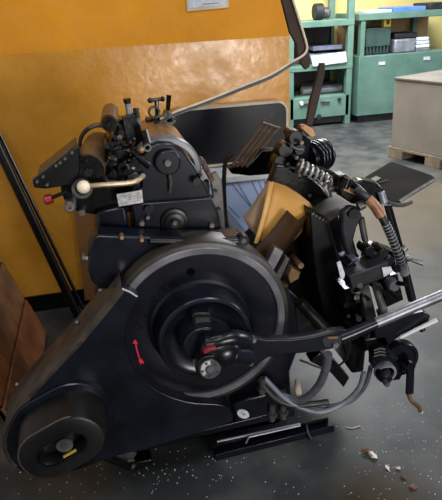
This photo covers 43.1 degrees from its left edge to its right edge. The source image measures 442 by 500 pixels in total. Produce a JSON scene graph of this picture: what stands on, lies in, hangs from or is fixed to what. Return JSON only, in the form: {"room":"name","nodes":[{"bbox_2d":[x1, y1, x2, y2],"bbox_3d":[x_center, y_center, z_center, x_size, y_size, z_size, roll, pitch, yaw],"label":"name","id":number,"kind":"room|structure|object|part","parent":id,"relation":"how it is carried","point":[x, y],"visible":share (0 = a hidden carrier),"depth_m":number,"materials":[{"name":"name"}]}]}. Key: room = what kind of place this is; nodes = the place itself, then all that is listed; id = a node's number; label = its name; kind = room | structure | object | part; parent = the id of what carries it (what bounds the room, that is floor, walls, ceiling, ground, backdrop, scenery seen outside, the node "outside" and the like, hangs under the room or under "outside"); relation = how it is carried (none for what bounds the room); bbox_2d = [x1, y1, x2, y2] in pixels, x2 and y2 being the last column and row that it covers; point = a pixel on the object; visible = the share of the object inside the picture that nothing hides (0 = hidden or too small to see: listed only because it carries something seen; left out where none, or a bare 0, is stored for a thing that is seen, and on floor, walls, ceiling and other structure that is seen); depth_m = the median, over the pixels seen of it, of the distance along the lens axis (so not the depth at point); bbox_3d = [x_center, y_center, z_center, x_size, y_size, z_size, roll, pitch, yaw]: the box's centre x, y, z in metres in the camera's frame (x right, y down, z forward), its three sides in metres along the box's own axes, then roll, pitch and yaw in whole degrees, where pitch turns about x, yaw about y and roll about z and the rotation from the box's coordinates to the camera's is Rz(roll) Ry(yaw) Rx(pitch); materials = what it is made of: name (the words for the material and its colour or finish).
{"room":"print shop","nodes":[
{"label":"print shop","id":0,"kind":"room"},
{"bbox_2d":[0,0,289,296],"bbox_3d":[-1.093,-1.188,2.670,2.934,3.300,0.140,-8,24,-10],"label":"wall","id":1,"kind":"structure","parent":0,"point":[62,62],"depth_m":2.88,"materials":[{"name":"paint"}]},
{"bbox_2d":[24,289,90,311],"bbox_3d":[-1.001,0.301,3.253,2.934,0.100,0.012,-8,24,-10],"label":"baseboard","id":2,"kind":"structure","parent":1,"relation":"attached to","point":[50,301],"depth_m":3.25,"materials":[{"name":"black metal"}]},
{"bbox_2d":[186,0,227,10],"bbox_3d":[-0.068,-1.263,2.799,0.216,0.120,0.014,-8,24,-10],"label":"notice","id":3,"kind":"object","parent":1,"relation":"attached to","point":[191,5],"visible":1,"depth_m":2.81,"materials":[{"name":"white paper"}]},
{"bbox_2d":[0,120,441,499],"bbox_3d":[1.645,0.273,3.251,8.100,0.100,11.300,-8,24,-10],"label":"floor","id":4,"kind":"structure","parent":0,"point":[323,472],"depth_m":2.20,"materials":[{"name":"concrete"}]},
{"bbox_2d":[0,258,45,424],"bbox_3d":[-1.024,0.234,2.421,0.319,0.914,0.900,-8,24,-10],"label":"wooden panel","id":5,"kind":"object","parent":4,"relation":"on","point":[22,334],"visible":0.66,"depth_m":2.60,"materials":[{"name":"brown wood"}]},
{"bbox_2d":[0,132,83,317],"bbox_3d":[-0.974,-0.131,2.969,0.386,1.106,0.050,2,24,11],"label":"leaning pole","id":6,"kind":"object","parent":4,"relation":"on","point":[5,162],"visible":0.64,"depth_m":2.96,"materials":[{"name":"black metal"}]},
{"bbox_2d":[74,210,94,299],"bbox_3d":[-0.739,0.006,3.162,0.142,0.632,0.020,-8,24,-10],"label":"cardboard piece","id":7,"kind":"object","parent":4,"relation":"on","point":[84,224],"visible":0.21,"depth_m":3.13,"materials":[{"name":"brown cardboard"}]},
{"bbox_2d":[2,0,441,477],"bbox_3d":[0.135,-0.111,2.145,1.920,1.670,1.267,-8,24,-10],"label":"press","id":8,"kind":"object","parent":4,"relation":"on","point":[187,331],"depth_m":1.76,"materials":[{"name":"black metal"}]},
{"bbox_3d":[-0.514,-0.150,1.664,0.030,0.033,0.032,-8,24,-10],"label":"red knob","id":9,"kind":"part","parent":8,"relation":"part of","materials":[{"name":"plastic"}]},
{"bbox_3d":[-0.483,-0.164,1.665,0.049,0.025,0.012,-8,24,-10],"label":"knob stem","id":10,"kind":"part","parent":8,"relation":"part of","materials":[{"name":"black metal"}]},
{"bbox_2d":[72,178,91,198],"bbox_3d":[-0.411,-0.182,1.658,0.060,0.060,0.010,-8,24,-10],"label":"knob","id":11,"kind":"object","parent":8,"relation":"attached to","point":[75,181],"depth_m":1.65,"materials":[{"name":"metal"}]},
{"bbox_3d":[-0.395,-0.181,1.610,0.039,0.039,0.039,-8,24,-10],"label":"lever knob","id":12,"kind":"part","parent":8,"relation":"part of","materials":[{"name":"white plastic"}]},
{"bbox_3d":[-0.308,-0.196,1.641,0.193,0.021,0.041,-15,27,-24],"label":"ink lever","id":13,"kind":"part","parent":8,"relation":"part of","materials":[{"name":"metal"}]},
{"bbox_3d":[-0.277,-0.158,1.704,0.077,0.043,0.005,-8,24,-10],"label":"name plate","id":14,"kind":"part","parent":8,"relation":"part of","materials":[{"name":"metal"}]},
{"bbox_3d":[-0.264,-0.419,1.758,0.020,0.055,0.029,-8,24,-10],"label":"latch post","id":15,"kind":"part","parent":8,"relation":"part of","materials":[{"name":"black metal"}]},
{"bbox_3d":[-0.221,-0.463,1.912,0.018,0.094,0.039,5,25,17],"label":"handle stem","id":16,"kind":"part","parent":8,"relation":"part of","materials":[{"name":"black metal"}]},
{"bbox_3d":[-0.170,-0.003,1.744,0.486,0.181,0.080,-8,24,-10],"label":"arm","id":17,"kind":"part","parent":8,"relation":"part of","materials":[{"name":"black metal"}]},
{"bbox_3d":[-0.182,-0.494,1.963,0.024,0.096,0.041,-3,24,-1],"label":"stop rod","id":18,"kind":"part","parent":8,"relation":"part of","materials":[{"name":"black metal"}]},
{"bbox_3d":[-0.150,-0.189,1.774,0.293,0.326,0.050,-8,24,-10],"label":"ink head frame","id":19,"kind":"part","parent":8,"relation":"part of","materials":[{"name":"black metal"}]},
{"bbox_3d":[-0.077,-0.027,1.700,0.278,0.062,0.024,-8,24,-10],"label":"throw off lever","id":20,"kind":"part","parent":8,"relation":"part of","materials":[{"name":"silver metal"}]},
{"bbox_3d":[-0.155,0.183,2.244,0.759,0.808,0.655,-8,24,-10],"label":"frame","id":21,"kind":"part","parent":8,"relation":"part of","materials":[{"name":"black metal"}]},
{"bbox_3d":[0.028,-0.191,1.945,0.047,0.301,0.037,-8,24,-10],"label":"hand lever","id":22,"kind":"part","parent":8,"relation":"part of","materials":[{"name":"black metal"}]},
{"bbox_3d":[0.031,-0.556,1.949,0.509,0.178,0.012,-8,24,-10],"label":"guard rod","id":23,"kind":"part","parent":8,"relation":"part of","materials":[{"name":"grey metal"}]},
{"bbox_3d":[0.031,-0.550,1.946,0.506,0.172,0.006,-8,24,-10],"label":"guard rod","id":24,"kind":"part","parent":8,"relation":"part of","materials":[{"name":"metal"}]},
{"bbox_3d":[0.119,-0.471,2.504,0.210,0.163,0.015,-23,31,-37],"label":"delivery rod","id":25,"kind":"part","parent":8,"relation":"part of","materials":[{"name":"brown metal"}]},
{"bbox_3d":[0.151,-0.398,2.532,0.257,0.116,0.060,-8,24,-10],"label":"delivery frame","id":26,"kind":"part","parent":8,"relation":"part of","materials":[{"name":"black metal"}]},
{"bbox_3d":[0.140,-0.467,2.510,0.211,0.163,0.015,-22,31,-37],"label":"delivery rod","id":27,"kind":"part","parent":8,"relation":"part of","materials":[{"name":"brown metal"}]},
{"bbox_3d":[0.160,-0.464,2.517,0.211,0.154,0.015,-22,30,-37],"label":"delivery rod","id":28,"kind":"part","parent":8,"relation":"part of","materials":[{"name":"brown metal"}]},
{"bbox_2d":[243,181,270,234],"bbox_3d":[0.145,-0.149,2.086,0.062,0.194,0.130,17,31,37],"label":"card","id":29,"kind":"object","parent":8,"relation":"on","point":[252,218],"visible":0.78,"depth_m":2.08,"materials":[{"name":"brown paper"}]},
{"bbox_3d":[0.186,-0.461,2.524,0.215,0.145,0.015,-22,30,-36],"label":"delivery rod","id":30,"kind":"part","parent":8,"relation":"part of","materials":[{"name":"brown metal"}]},
{"bbox_3d":[0.157,-0.134,2.010,0.020,0.186,0.165,9,27,24],"label":"kraft paper strip","id":31,"kind":"part","parent":8,"relation":"part of","materials":[{"name":"orange paper"}]},
{"bbox_2d":[255,210,307,257],"bbox_3d":[0.208,-0.043,2.022,0.279,0.179,0.031,-20,29,-33],"label":"card","id":32,"kind":"object","parent":8,"relation":"on","point":[288,227],"visible":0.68,"depth_m":2.02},
{"bbox_2d":[259,181,311,240],"bbox_3d":[0.225,-0.125,2.082,0.269,0.259,0.082,-16,27,-27],"label":"paper sheet","id":33,"kind":"object","parent":8,"relation":"on","point":[283,198],"visible":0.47,"depth_m":2.06,"materials":[{"name":"paper"}]},
{"bbox_3d":[0.247,-0.771,1.922,0.129,0.297,0.015,-8,24,-10],"label":"guard plate","id":34,"kind":"part","parent":8,"relation":"part of","materials":[{"name":"brown metal"}]},
{"bbox_3d":[0.283,-0.383,2.102,0.056,0.032,0.012,-8,24,-10],"label":"bright rod","id":35,"kind":"part","parent":8,"relation":"part of","materials":[{"name":"metal"}]},
{"bbox_3d":[0.325,0.234,1.977,0.128,0.146,0.044,-3,24,1],"label":"connecting rod","id":36,"kind":"part","parent":8,"relation":"part of","materials":[{"name":"black metal"}]},
{"bbox_3d":[0.378,-0.264,2.074,0.197,0.137,0.068,-8,24,-10],"label":"spring rod","id":37,"kind":"part","parent":8,"relation":"part of","materials":[{"name":"metal"}]},
{"bbox_3d":[0.353,-0.586,2.110,0.079,0.225,0.041,-8,24,-10],"label":"gripper arm","id":38,"kind":"part","parent":8,"relation":"part of"},
{"bbox_3d":[0.390,-0.283,2.091,0.179,0.101,0.036,4,25,15],"label":"rod","id":39,"kind":"part","parent":8,"relation":"part of","materials":[{"name":"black metal"}]},
{"bbox_2d":[307,138,335,173],"bbox_3d":[0.369,-0.371,2.232,0.154,0.137,0.109,19,32,40],"label":"coil spring","id":40,"kind":"object","parent":8,"relation":"attached to","point":[320,152],"depth_m":2.18,"materials":[{"name":"black metal"}]},
{"bbox_2d":[311,195,350,221],"bbox_3d":[0.416,-0.159,2.093,0.116,0.012,0.253,15,30,35],"label":"cover","id":41,"kind":"object","parent":8,"relation":"attached to","point":[326,208],"depth_m":2.08,"materials":[{"name":"grey metal"}]},
{"bbox_3d":[0.456,-0.207,1.960,0.064,0.042,0.005,-8,24,-10],"label":"brass plate","id":42,"kind":"part","parent":8,"relation":"part of","materials":[{"name":"gold metal"}]},
{"bbox_3d":[0.475,-0.032,2.018,0.111,0.277,0.035,-8,24,-10],"label":"swing arm","id":43,"kind":"part","parent":8,"relation":"part of"},
{"bbox_3d":[0.574,0.438,1.970,0.056,0.056,0.060,-8,24,-10],"label":"clamp knob","id":44,"kind":"part","parent":8,"relation":"part of","materials":[{"name":"black metal"}]},
{"bbox_3d":[0.592,0.408,2.011,0.131,0.143,0.030,-8,24,-10],"label":"gear plate","id":45,"kind":"part","parent":8,"relation":"part of","materials":[{"name":"black metal"}]},
{"bbox_3d":[0.570,0.460,1.933,0.020,0.020,0.020,-8,24,-10],"label":"knob","id":46,"kind":"part","parent":8,"relation":"part of","materials":[{"name":"metal"}]},
{"bbox_3d":[0.664,0.014,2.092,0.134,0.379,0.016,8,26,22],"label":"vertical rod","id":47,"kind":"part","parent":8,"relation":"part of","materials":[{"name":"metal"}]},
{"bbox_3d":[0.615,0.124,2.011,0.046,0.046,0.040,-8,24,-10],"label":"round knob","id":48,"kind":"part","parent":8,"relation":"part of","materials":[{"name":"grey metal"}]},
{"bbox_3d":[0.685,0.014,2.113,0.134,0.377,0.015,10,27,27],"label":"vertical rod","id":49,"kind":"part","parent":8,"relation":"part of","materials":[{"name":"black metal"}]},
{"bbox_3d":[0.692,0.131,2.077,0.064,0.139,0.024,-8,24,-10],"label":"valve stem","id":50,"kind":"part","parent":8,"relation":"part of","materials":[{"name":"black metal"}]},
{"bbox_3d":[0.670,0.451,1.990,0.041,0.154,0.015,-8,24,-10],"label":"crank handle","id":51,"kind":"part","parent":8,"relation":"part of","materials":[{"name":"black metal"}]},
{"bbox_3d":[0.690,0.037,2.010,0.079,0.048,0.024,-4,24,-2],"label":"wing lever","id":52,"kind":"part","parent":8,"relation":"part of","materials":[{"name":"metal"}]},
{"bbox_3d":[0.685,0.272,1.943,0.135,0.067,0.017,-5,24,-5],"label":"pale lever","id":53,"kind":"part","parent":8,"relation":"part of","materials":[{"name":"white paint"}]},
{"bbox_2d":[18,389,440,499],"bbox_3d":[0.106,0.775,2.180,2.218,0.002,0.714,-2,24,3],"label":"dust flecks","id":54,"kind":"object","parent":4,"relation":"on","point":[370,389],"visible":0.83,"depth_m":2.10,"materials":[{"name":"white paper"}]},
{"bbox_2d":[201,166,268,229],"bbox_3d":[0.099,-0.097,3.211,0.473,0.755,0.225,-8,24,-10],"label":"base cabinet","id":55,"kind":"object","parent":4,"relation":"on","point":[242,191],"visible":0.22,"depth_m":3.02,"materials":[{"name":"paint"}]},
{"bbox_2d":[172,99,287,167],"bbox_3d":[0.051,-0.632,3.067,0.649,0.328,0.053,-8,24,-10],"label":"leaning board","id":56,"kind":"object","parent":55,"relation":"on","point":[216,130],"visible":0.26,"depth_m":3.04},
{"bbox_2d":[212,417,333,460],"bbox_3d":[0.209,0.742,2.208,0.492,0.030,0.056,-9,25,-13],"label":"channel","id":57,"kind":"object","parent":4,"relation":"on","point":[236,447],"visible":1,"depth_m":2.20,"materials":[{"name":"black metal"}]},
{"bbox_2d":[217,423,299,443],"bbox_3d":[0.155,0.729,2.197,0.342,0.010,0.047,-8,25,-11],"label":"rod","id":58,"kind":"object","parent":57,"relation":"on","point":[254,434],"visible":1,"depth_m":2.21,"materials":[{"name":"grey metal"}]},
{"bbox_2d":[304,424,311,440],"bbox_3d":[0.343,0.723,2.216,0.022,0.040,0.062,-8,24,-10],"label":"hook","id":59,"kind":"object","parent":57,"relation":"hanging from","point":[305,425],"visible":1,"depth_m":2.20,"materials":[{"name":"grey metal"}]},
{"bbox_2d":[289,0,354,127],"bbox_3d":[1.198,-2.575,7.416,0.877,1.750,0.733,-8,24,-10],"label":"shelving unit","id":60,"kind":"object","parent":4,"relation":"on","point":[332,107],"visible":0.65,"depth_m":7.37,"materials":[{"name":"paint"}]},
{"bbox_3d":[0.873,-2.409,7.082,0.080,1.750,0.080,-8,24,-10],"label":"post","id":61,"kind":"part","parent":60,"relation":"part of","materials":[{"name":"green metal"}]},
{"bbox_3d":[1.134,-2.652,7.709,0.777,0.887,0.040,-8,24,-10],"label":"panel","id":62,"kind":"part","parent":60,"relation":"part of","materials":[{"name":"green metal"}]},
{"bbox_2d":[301,80,337,86],"bbox_3d":[1.345,-2.229,7.654,0.476,0.140,0.140,-8,24,-10],"label":"roll","id":63,"kind":"object","parent":60,"relation":"on","point":[333,81],"visible":0.25,"depth_m":7.60,"materials":[{"name":"black"}]},
{"bbox_2d":[312,3,330,19],"bbox_3d":[1.291,-3.063,7.190,0.205,0.200,0.200,-8,24,-10],"label":"motor","id":64,"kind":"object","parent":60,"relation":"on","point":[319,12],"visible":1,"depth_m":7.14,"materials":[{"name":"metal"}]},
{"bbox_3d":[1.201,-2.465,7.480,0.877,0.060,0.705,-8,24,-10],"label":"shelf","id":65,"kind":"part","parent":60,"relation":"part of","materials":[{"name":"green metal"}]},
{"bbox_2d":[301,84,342,94],"bbox_3d":[1.354,-2.162,7.540,0.557,0.110,0.110,-8,24,-10],"label":"roll","id":66,"kind":"object","parent":60,"relation":"on","point":[332,88],"visible":0.84,"depth_m":7.51,"materials":[{"name":"grey metal"}]},
{"bbox_2d":[309,51,346,65],"bbox_3d":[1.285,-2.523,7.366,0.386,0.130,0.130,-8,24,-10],"label":"paper sheet","id":67,"kind":"object","parent":60,"relation":"on","point":[311,54],"visible":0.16,"depth_m":7.32,"materials":[{"name":"white paper"}]},
{"bbox_3d":[1.176,-2.943,7.267,0.877,0.070,0.705,-8,24,-10],"label":"shelf","id":68,"kind":"part","parent":60,"relation":"part of","materials":[{"name":"green metal"}]},
{"bbox_3d":[1.516,-2.753,7.780,0.080,1.750,0.080,-8,24,-10],"label":"post","id":69,"kind":"part","parent":60,"relation":"part of","materials":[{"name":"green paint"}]},
{"bbox_2d":[320,48,343,52],"bbox_3d":[1.492,-2.636,7.558,0.285,0.159,0.159,-8,24,-10],"label":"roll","id":70,"kind":"object","parent":60,"relation":"on","point":[335,50],"visible":0.2,"depth_m":7.49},
{"bbox_2d":[308,44,341,50],"bbox_3d":[1.372,-2.672,7.379,0.407,0.058,0.200,-8,24,-10],"label":"bundle","id":71,"kind":"object","parent":70,"relation":"on","point":[324,46],"visible":1,"depth_m":7.30,"materials":[{"name":"blue paper"}]},
{"bbox_3d":[1.650,-2.513,7.225,0.080,1.750,0.080,-8,24,-10],"label":"post","id":72,"kind":"part","parent":60,"relation":"part of","materials":[{"name":"green metal"}]},
{"bbox_2d":[361,448,370,452],"bbox_3d":[0.554,0.762,2.132,0.037,0.023,0.023,9,27,26],"label":"crumb","id":73,"kind":"object","parent":4,"relation":"on","point":[363,449],"visible":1,"depth_m":2.13,"materials":[{"name":"brown"}]},
{"bbox_2d":[368,451,376,457],"bbox_3d":[0.574,0.772,2.113,0.028,0.018,0.037,-8,24,-10],"label":"flake","id":74,"kind":"object","parent":4,"relation":"on","point":[371,454],"visible":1,"depth_m":2.11,"materials":[{"name":"white paper"}]},
{"bbox_2d":[335,9,441,122],"bbox_3d":[2.343,-2.545,7.691,1.380,1.363,0.760,-8,24,-10],"label":"storage cabinet","id":75,"kind":"object","parent":4,"relation":"on","point":[373,82],"visible":0.59,"depth_m":7.39,"materials":[{"name":"metal"}]},
{"bbox_3d":[1.787,-2.689,7.126,0.060,0.427,0.080,-8,24,-10],"label":"post","id":76,"kind":"part","parent":75,"relation":"part of","materials":[{"name":"green metal"}]},
{"bbox_2d":[356,26,390,55],"bbox_3d":[1.994,-2.743,7.342,0.350,0.330,0.280,-8,24,-10],"label":"toolbox","id":77,"kind":"object","parent":75,"relation":"on","point":[377,39],"visible":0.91,"depth_m":7.22,"materials":[{"name":"paint"}]},
{"bbox_2d":[381,19,390,26],"bbox_3d":[2.130,-2.942,7.219,0.100,0.120,0.085,-8,24,-10],"label":"box","id":78,"kind":"object","parent":77,"relation":"on","point":[385,22],"visible":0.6,"depth_m":7.20,"materials":[{"name":"paint"}]},
{"bbox_2d":[357,9,391,12],"bbox_3d":[1.969,-3.074,7.210,0.314,0.030,0.350,-8,24,-10],"label":"folder","id":79,"kind":"object","parent":75,"relation":"on","point":[375,10],"visible":0.98,"depth_m":7.07,"materials":[{"name":"paper"}]},
{"bbox_3d":[2.369,-2.359,7.772,1.350,0.756,0.730,-8,24,-10],"label":"panel","id":80,"kind":"part","parent":75,"relation":"part of","materials":[{"name":"green paint"}]},
{"bbox_2d":[388,38,415,52],"bbox_3d":[2.377,-2.734,7.472,0.300,0.170,0.320,-8,24,-10],"label":"block","id":81,"kind":"object","parent":75,"relation":"on","point":[408,44],"visible":0.66,"depth_m":7.33,"materials":[{"name":"metal"}]},
{"bbox_2d":[390,31,416,38],"bbox_3d":[2.395,-2.867,7.475,0.331,0.070,0.320,-8,24,-10],"label":"bundle","id":82,"kind":"object","parent":81,"relation":"on","point":[405,34],"visible":0.76,"depth_m":7.34,"materials":[{"name":"black"}]},
{"bbox_2d":[378,6,425,11],"bbox_3d":[2.349,-3.140,7.290,0.446,0.050,0.420,-8,24,-10],"label":"folder","id":83,"kind":"object","parent":75,"relation":"on","point":[398,8],"visible":0.86,"depth_m":7.11,"materials":[{"name":"blue plastic"}]},
{"bbox_3d":[2.679,-3.034,7.795,0.060,0.427,0.060,-8,24,-10],"label":"post","id":84,"kind":"part","parent":75,"relation":"part of","materials":[{"name":"green metal"}]},
{"bbox_2d":[415,47,429,51],"bbox_3d":[2.643,-2.716,7.561,0.205,0.040,0.310,-8,24,-10],"label":"paper stack","id":85,"kind":"object","parent":75,"relation":"on","point":[424,48],"visible":0.57,"depth_m":7.42,"materials":[{"name":"grey paper"}]},
{"bbox_2d":[415,44,429,47],"bbox_3d":[2.638,-2.756,7.542,0.191,0.040,0.310,-8,24,-10],"label":"paper stack","id":86,"kind":"object","parent":85,"relation":"on","point":[416,45],"visible":0.59,"depth_m":7.41,"materials":[{"name":"white paper"}]},
{"bbox_2d":[415,40,428,43],"bbox_3d":[2.633,-2.797,7.523,0.177,0.040,0.310,-8,24,-10],"label":"paper stack","id":87,"kind":"object","parent":86,"relation":"on","point":[422,41],"visible":0.58,"depth_m":7.39,"materials":[{"name":"white paper"}]},
{"bbox_2d":[415,36,428,40],"bbox_3d":[2.628,-2.838,7.505,0.163,0.040,0.310,-8,24,-10],"label":"paper stack","id":88,"kind":"object","parent":87,"relation":"on","point":[418,38],"visible":0.62,"depth_m":7.37,"materials":[{"name":"white paper"}]},
{"bbox_2d":[413,2,441,9],"bbox_3d":[2.782,-3.212,7.363,0.329,0.080,0.420,-8,24,-10],"label":"case","id":89,"kind":"object","parent":75,"relation":"on","point":[429,5],"visible":0.8,"depth_m":7.17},
{"bbox_2d":[388,146,441,168],"bbox_3d":[2.383,-0.962,5.670,0.750,0.115,1.100,-17,28,-29],"label":"pallet","id":90,"kind":"object","parent":4,"relation":"on","point":[432,161],"visible":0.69,"depth_m":5.67,"materials":[{"name":"brown wood"}]},
{"bbox_2d":[391,70,441,156],"bbox_3d":[2.370,-1.334,5.503,0.760,0.700,1.110,-17,28,-29],"label":"box","id":91,"kind":"object","parent":90,"relation":"on","point":[417,109],"visible":1,"depth_m":5.50,"materials":[{"name":"beige cardboard"}]},
{"bbox_3d":[2.354,-1.641,5.366,0.760,0.025,1.110,-17,28,-29],"label":"lid","id":92,"kind":"part","parent":91,"relation":"part of","materials":[{"name":"beige cardboard"}]},
{"bbox_2d":[295,0,441,79],"bbox_3d":[0.356,-3.441,7.554,8.100,3.300,0.150,-8,24,-10],"label":"wall","id":93,"kind":"structure","parent":0,"point":[304,7],"depth_m":7.92,"materials":[{"name":"yellow paint"}]}
]}

